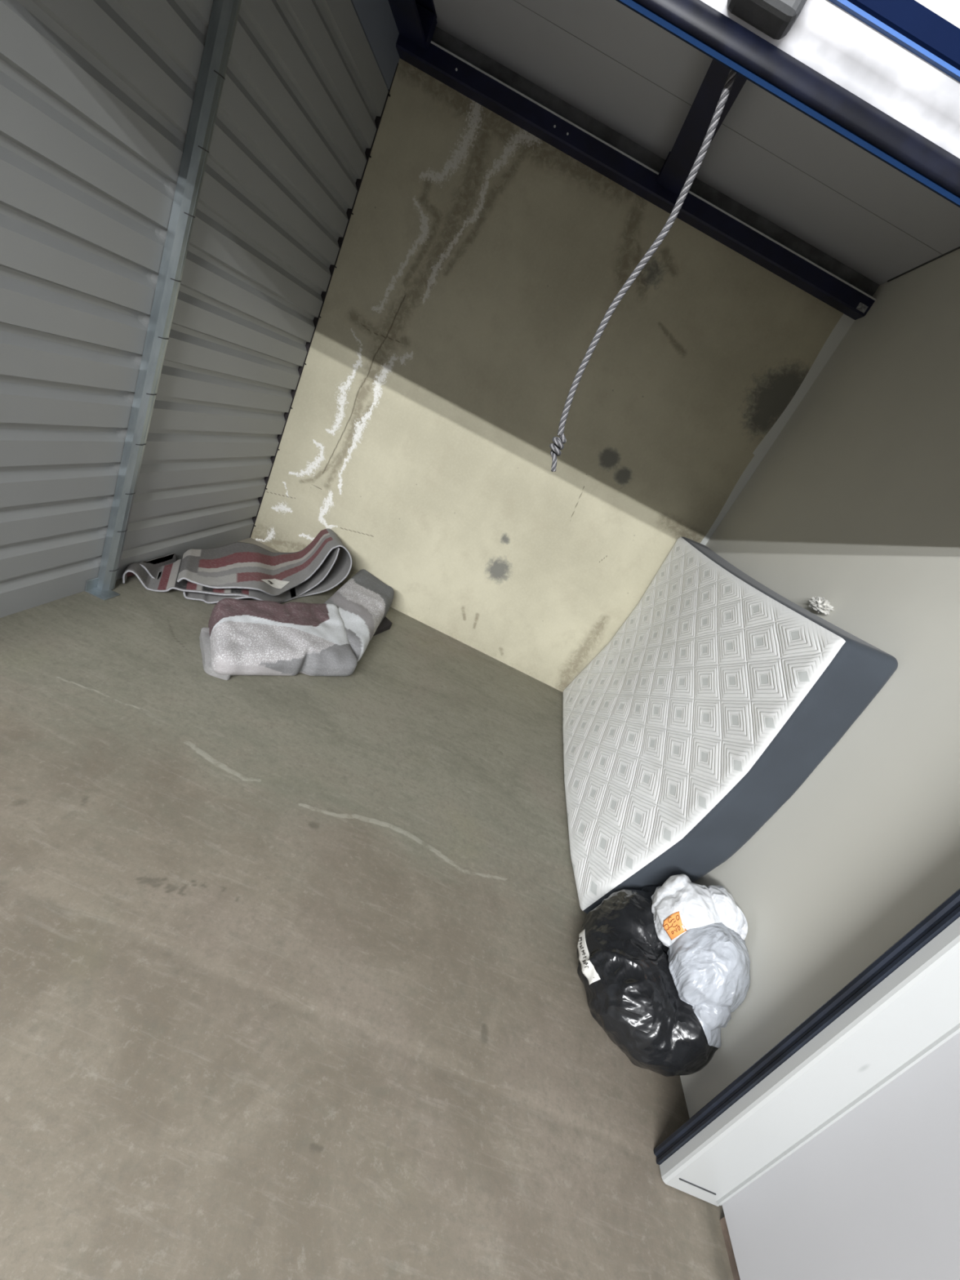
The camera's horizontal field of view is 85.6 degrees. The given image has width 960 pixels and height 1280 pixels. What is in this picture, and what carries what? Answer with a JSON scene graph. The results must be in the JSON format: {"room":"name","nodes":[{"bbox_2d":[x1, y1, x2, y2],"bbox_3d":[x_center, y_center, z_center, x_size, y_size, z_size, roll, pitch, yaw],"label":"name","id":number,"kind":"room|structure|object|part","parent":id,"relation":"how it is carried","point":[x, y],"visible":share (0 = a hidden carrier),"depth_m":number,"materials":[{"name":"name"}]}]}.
{"room":"storage unit","nodes":[
{"label":"storage unit","id":0,"kind":"room"},
{"bbox_2d":[0,0,399,617],"bbox_3d":[-1.215,-1.587,2.025,0.036,3.165,2.896,26,21,-4],"label":"wall","id":1,"kind":"structure","parent":0,"point":[97,96],"depth_m":2.10,"materials":[{"name":"grey metal"}]},
{"bbox_2d":[249,62,398,537],"bbox_3d":[-1.224,-1.593,2.027,0.074,3.165,2.900,26,21,-4],"label":"trim","id":2,"kind":"structure","parent":1,"relation":"attached to","point":[377,121],"depth_m":3.31,"materials":[{"name":"grey metal"}]},
{"bbox_2d":[0,537,733,1279],"bbox_3d":[-2.602,0.487,-0.034,7.060,0.006,8.530,26,21,-4],"label":"floor","id":3,"kind":"structure","parent":0,"point":[291,985],"depth_m":1.47,"materials":[{"name":"concrete"}]},
{"bbox_2d":[84,0,241,600],"bbox_3d":[-1.156,-1.550,2.015,0.108,3.163,0.184,26,21,-4],"label":"steel post","id":4,"kind":"object","parent":3,"relation":"on","point":[224,13],"visible":1,"depth_m":2.05,"materials":[{"name":"grey metal"}]},
{"bbox_3d":[-1.837,-0.254,2.529,0.102,0.060,0.100,26,21,-4],"label":"foot plate","id":5,"kind":"part","parent":4,"relation":"part of","materials":[{"name":"metal"}]},
{"bbox_2d":[122,528,351,604],"bbox_3d":[-1.368,-0.533,3.231,0.651,0.421,1.494,35,22,18],"label":"striped rug","id":6,"kind":"object","parent":3,"relation":"on","point":[236,570],"visible":1,"depth_m":3.17,"materials":[{"name":"grey fabric"}]},
{"bbox_2d":[199,568,394,679],"bbox_3d":[-0.900,-0.097,3.069,0.700,0.232,1.624,32,21,10],"label":"folded blanket","id":7,"kind":"object","parent":3,"relation":"on","point":[242,637],"visible":1,"depth_m":2.71,"materials":[{"name":"grey fabric"}]},
{"bbox_2d":[576,885,721,1077],"bbox_3d":[0.573,1.143,1.825,0.423,0.356,0.529,26,21,-4],"label":"garbage bag","id":8,"kind":"object","parent":3,"relation":"on","point":[630,990],"visible":0.88,"depth_m":1.69,"materials":[{"name":"black plastic"}]},
{"bbox_2d":[651,875,751,1050],"bbox_3d":[0.731,1.021,1.768,0.272,0.322,0.481,26,21,-4],"label":"plastic bag","id":9,"kind":"object","parent":8,"relation":"on","point":[705,931],"visible":1,"depth_m":1.68,"materials":[{"name":"white plastic"}]},
{"bbox_3d":[0.855,0.962,1.767,0.058,0.102,0.137,26,21,-4],"label":"handle","id":10,"kind":"part","parent":9,"relation":"part of","materials":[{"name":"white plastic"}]},
{"bbox_2d":[562,537,897,914],"bbox_3d":[0.977,0.235,2.870,0.370,1.467,2.126,26,21,-4],"label":"mattress","id":11,"kind":"object","parent":3,"relation":"on","point":[719,695],"visible":1,"depth_m":2.18,"materials":[{"name":"white fabric"}]},
{"bbox_2d":[808,595,833,614],"bbox_3d":[1.398,-0.144,2.130,0.054,0.067,0.163,26,21,-4],"label":"crumpled paper","id":12,"kind":"object","parent":11,"relation":"on","point":[818,604],"visible":1,"depth_m":2.11,"materials":[{"name":"white paper"}]},
{"bbox_2d":[250,58,854,692],"bbox_3d":[0.291,-1.433,3.476,3.060,3.195,0.001,26,21,-4],"label":"wall","id":13,"kind":"structure","parent":0,"point":[480,263],"depth_m":3.38,"materials":[{"name":"concrete"}]},
{"bbox_2d":[395,26,879,319],"bbox_3d":[0.929,-2.630,2.902,2.999,0.189,0.104,26,21,-4],"label":"steel beam","id":14,"kind":"structure","parent":13,"relation":"attached to","point":[448,60],"depth_m":2.90,"materials":[{"name":"black metal"}]},
{"bbox_2d":[433,0,959,284],"bbox_3d":[0.837,-2.239,1.559,3.120,0.040,3.000,26,21,-4],"label":"ceiling","id":15,"kind":"structure","parent":0,"point":[507,32],"depth_m":2.50,"materials":[{"name":"grey metal"}]},
{"bbox_2d":[387,0,437,49],"bbox_3d":[-0.471,-2.781,1.462,0.181,0.139,2.770,26,21,-4],"label":"joist","id":16,"kind":"object","parent":15,"relation":"attached to","point":[415,20],"visible":1,"depth_m":2.68,"materials":[{"name":"blue paint"}]},
{"bbox_2d":[655,58,746,195],"bbox_3d":[0.937,-2.082,1.569,0.170,0.139,2.770,26,21,-4],"label":"joist","id":17,"kind":"object","parent":15,"relation":"attached to","point":[673,175],"visible":0.61,"depth_m":2.31,"materials":[{"name":"blue paint"}]},
{"bbox_2d":[513,0,942,254],"bbox_3d":[0.999,-2.507,2.434,2.830,0.002,0.003,26,21,-4],"label":"trim","id":18,"kind":"structure","parent":15,"relation":"attached to","point":[513,0],"depth_m":2.45,"materials":[{"name":"metal"}]},
{"bbox_2d":[680,248,959,1279],"bbox_3d":[1.240,0.691,-0.380,0.060,3.265,8.530,26,21,-4],"label":"wall","id":19,"kind":"structure","parent":0,"point":[854,504],"depth_m":1.62,"materials":[{"name":"grey paint"}]},
{"bbox_2d":[720,1216,740,1279],"bbox_3d":[0.393,2.546,-1.182,0.025,0.046,5.570,26,21,-4],"label":"trim","id":20,"kind":"structure","parent":19,"relation":"attached to","point":[723,1224],"depth_m":1.36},
{"bbox_2d":[887,246,959,282],"bbox_3d":[2.162,-1.545,1.641,0.007,0.006,2.760,26,21,-4],"label":"trim","id":21,"kind":"structure","parent":19,"relation":"attached to","point":[958,247],"depth_m":2.64,"materials":[{"name":"metal"}]},
{"bbox_3d":[-1.751,-1.326,0.623,7.060,3.265,0.050,26,21,-4],"label":"wall","id":22,"kind":"structure","parent":0,"visible":0},
{"bbox_2d":[679,1177,715,1195],"bbox_3d":[0.595,1.495,1.417,0.115,0.003,0.003,26,21,-4],"label":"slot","id":23,"kind":"structure","parent":22,"relation":"attached to","point":[680,1179],"depth_m":1.42,"materials":[{"name":"grey metal"}]},
{"bbox_2d":[615,0,959,1164],"bbox_3d":[-0.235,-0.025,0.963,3.070,2.200,0.103,26,21,-4],"label":"door frame","id":24,"kind":"structure","parent":22,"relation":"in","point":[883,76],"depth_m":0.63,"materials":[{"name":"blue metal"}]},
{"bbox_2d":[549,69,737,471],"bbox_3d":[0.215,-0.511,0.772,0.052,0.531,0.035,6,30,-45],"label":"rope","id":25,"kind":"object","parent":24,"relation":"hanging from","point":[555,447],"visible":1,"depth_m":0.76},
{"bbox_2d":[659,916,959,1206],"bbox_3d":[1.044,0.663,1.079,0.178,2.100,0.037,26,21,-4],"label":"door frame","id":26,"kind":"structure","parent":22,"relation":"attached to","point":[917,1003],"depth_m":1.22,"materials":[{"name":"white metal"}]},
{"bbox_2d":[716,1022,959,1205],"bbox_3d":[1.201,0.531,0.989,0.010,2.480,0.008,26,21,-4],"label":"trim","id":27,"kind":"structure","parent":22,"relation":"attached to","point":[956,1029],"depth_m":1.25,"materials":[{"name":"white metal"}]},
{"bbox_2d":[915,0,959,28],"bbox_3d":[0.230,-0.901,0.579,3.070,0.073,0.062,26,21,-4],"label":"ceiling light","id":28,"kind":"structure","parent":22,"relation":"attached to","point":[948,10],"depth_m":0.58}
]}

